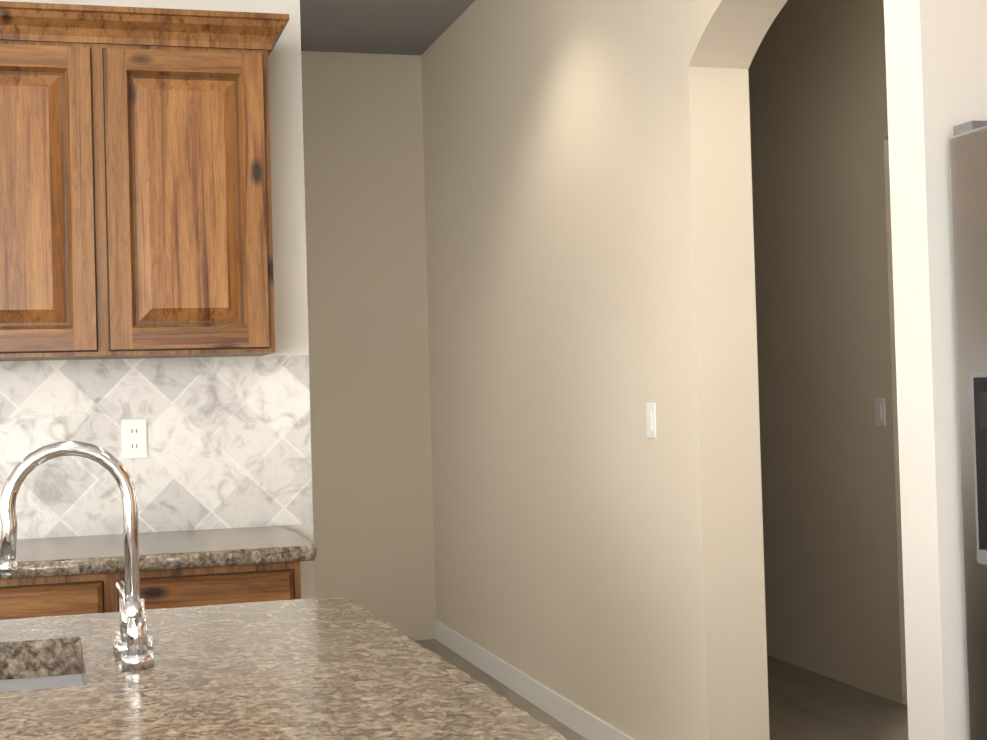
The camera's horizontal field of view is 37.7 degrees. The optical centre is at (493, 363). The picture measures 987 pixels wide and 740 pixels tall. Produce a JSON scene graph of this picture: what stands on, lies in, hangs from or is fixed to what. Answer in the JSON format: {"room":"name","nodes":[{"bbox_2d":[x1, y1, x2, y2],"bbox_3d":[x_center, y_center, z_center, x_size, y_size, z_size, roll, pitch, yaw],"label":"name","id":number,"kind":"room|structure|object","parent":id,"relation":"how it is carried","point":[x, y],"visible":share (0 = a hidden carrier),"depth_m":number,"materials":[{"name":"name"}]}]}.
{"room":"kitchen","nodes":[
{"label":"kitchen","id":0,"kind":"room"},
{"bbox_2d":[0,0,314,598],"bbox_3d":[-3.049,-0.091,3.750,5.130,3.100,0.150,-1,-1,-16],"label":"wall","id":1,"kind":"structure","parent":0,"point":[288,197],"depth_m":4.38,"materials":[{"name":"white paint"}]},
{"bbox_2d":[0,25,139,360],"bbox_3d":[-1.290,-0.444,4.000,0.537,0.864,0.351,-1,-1,-16],"label":"upper cabinet","id":2,"kind":"object","parent":1,"relation":"attached to","point":[135,197],"depth_m":3.87,"materials":[{"name":"brown wood"}]},
{"bbox_2d":[0,355,312,539],"bbox_3d":[-1.931,0.262,3.978,2.868,0.510,0.010,-1,-1,-16],"label":"tile backsplash","id":3,"kind":"structure","parent":1,"relation":"attached to","point":[228,442],"depth_m":4.25,"materials":[{"name":"white tile"}]},
{"bbox_2d":[121,419,147,458],"bbox_3d":[-1.049,0.222,4.222,0.072,0.115,0.008,-1,-1,-16],"label":"outlet","id":4,"kind":"object","parent":3,"relation":"attached to","point":[134,438],"visible":1,"depth_m":4.22,"materials":[{"name":"white plastic"}]},
{"bbox_2d":[132,29,275,357],"bbox_3d":[-0.920,-0.452,4.106,0.538,0.864,0.351,-1,-1,-16],"label":"upper cabinet","id":5,"kind":"object","parent":1,"relation":"attached to","point":[201,121],"depth_m":3.96,"materials":[{"name":"brown wood"}]},
{"bbox_2d":[301,51,435,640],"bbox_3d":[-1.492,-0.063,7.423,10.150,3.100,0.150,-1,-1,-16],"label":"wall","id":6,"kind":"structure","parent":0,"point":[370,407],"depth_m":7.59,"materials":[{"name":"beige paint"}]},
{"bbox_2d":[300,0,474,54],"bbox_3d":[-0.210,-1.806,2.557,10.300,0.120,10.300,-1,-1,-16],"label":"ceiling","id":7,"kind":"structure","parent":0,"point":[408,27],"depth_m":7.03,"materials":[{"name":"paint"}]},
{"bbox_2d":[414,639,908,739],"bbox_3d":[-0.119,1.412,2.494,10.300,0.120,10.300,-1,-1,-16],"label":"floor","id":8,"kind":"structure","parent":0,"point":[805,704],"depth_m":5.79,"materials":[{"name":"tile"}]},
{"bbox_2d":[0,526,316,619],"bbox_3d":[-1.860,0.966,3.647,2.778,0.915,0.639,-1,-1,-16],"label":"base cabinet","id":9,"kind":"object","parent":8,"relation":"on","point":[59,576],"visible":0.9,"depth_m":3.67,"materials":[{"name":"brown wood"}]},
{"bbox_2d":[0,441,566,739],"bbox_3d":[-0.498,0.726,1.739,1.008,1.245,1.648,-1,-1,-17],"label":"kitchen island","id":10,"kind":"object","parent":8,"relation":"on","point":[335,668],"visible":1,"depth_m":1.95,"materials":[{"name":"beige stone"}]},
{"bbox_2d":[0,441,154,670],"bbox_3d":[-0.603,0.270,2.086,0.212,0.315,0.314,-1,-1,-17],"label":"faucet","id":11,"kind":"object","parent":10,"relation":"on","point":[132,648],"depth_m":2.08,"materials":[{"name":"silver metal"}]},
{"bbox_2d":[949,121,986,739],"bbox_3d":[1.440,0.387,2.707,0.733,1.840,1.035,-1,-1,-16],"label":"refrigerator","id":12,"kind":"object","parent":8,"relation":"on","point":[968,155],"visible":1,"depth_m":3.07,"materials":[{"name":"metal"}]},
{"bbox_2d":[421,0,986,739],"bbox_3d":[0.401,-0.155,5.448,0.200,3.100,4.695,-1,-1,-16],"label":"wall","id":13,"kind":"structure","parent":0,"point":[599,554],"depth_m":4.82,"materials":[{"name":"beige paint"}]},
{"bbox_2d":[434,620,633,739],"bbox_3d":[0.169,1.363,5.992,0.012,0.100,3.440,-1,-1,-16],"label":"baseboard","id":14,"kind":"structure","parent":13,"relation":"attached to","point":[584,723],"depth_m":6.01,"materials":[{"name":"white wood"}]},
{"bbox_2d":[646,403,656,437],"bbox_3d":[0.512,0.187,4.708,0.009,0.115,0.072,-1,-1,-16],"label":"light switch","id":15,"kind":"object","parent":13,"relation":"attached to","point":[651,418],"visible":1,"depth_m":4.70,"materials":[{"name":"white plastic"}]},
{"bbox_2d":[748,0,906,703],"bbox_3d":[1.654,-0.182,5.883,0.150,3.100,4.550,-1,-1,-16],"label":"wall","id":16,"kind":"structure","parent":0,"point":[832,531],"depth_m":6.30,"materials":[{"name":"beige paint"}]},
{"bbox_2d":[874,398,885,425],"bbox_3d":[1.576,0.200,5.897,0.009,0.115,0.072,-1,-1,-16],"label":"light switch","id":17,"kind":"object","parent":16,"relation":"attached to","point":[879,411],"visible":1,"depth_m":5.89,"materials":[{"name":"white plastic"}]}
]}

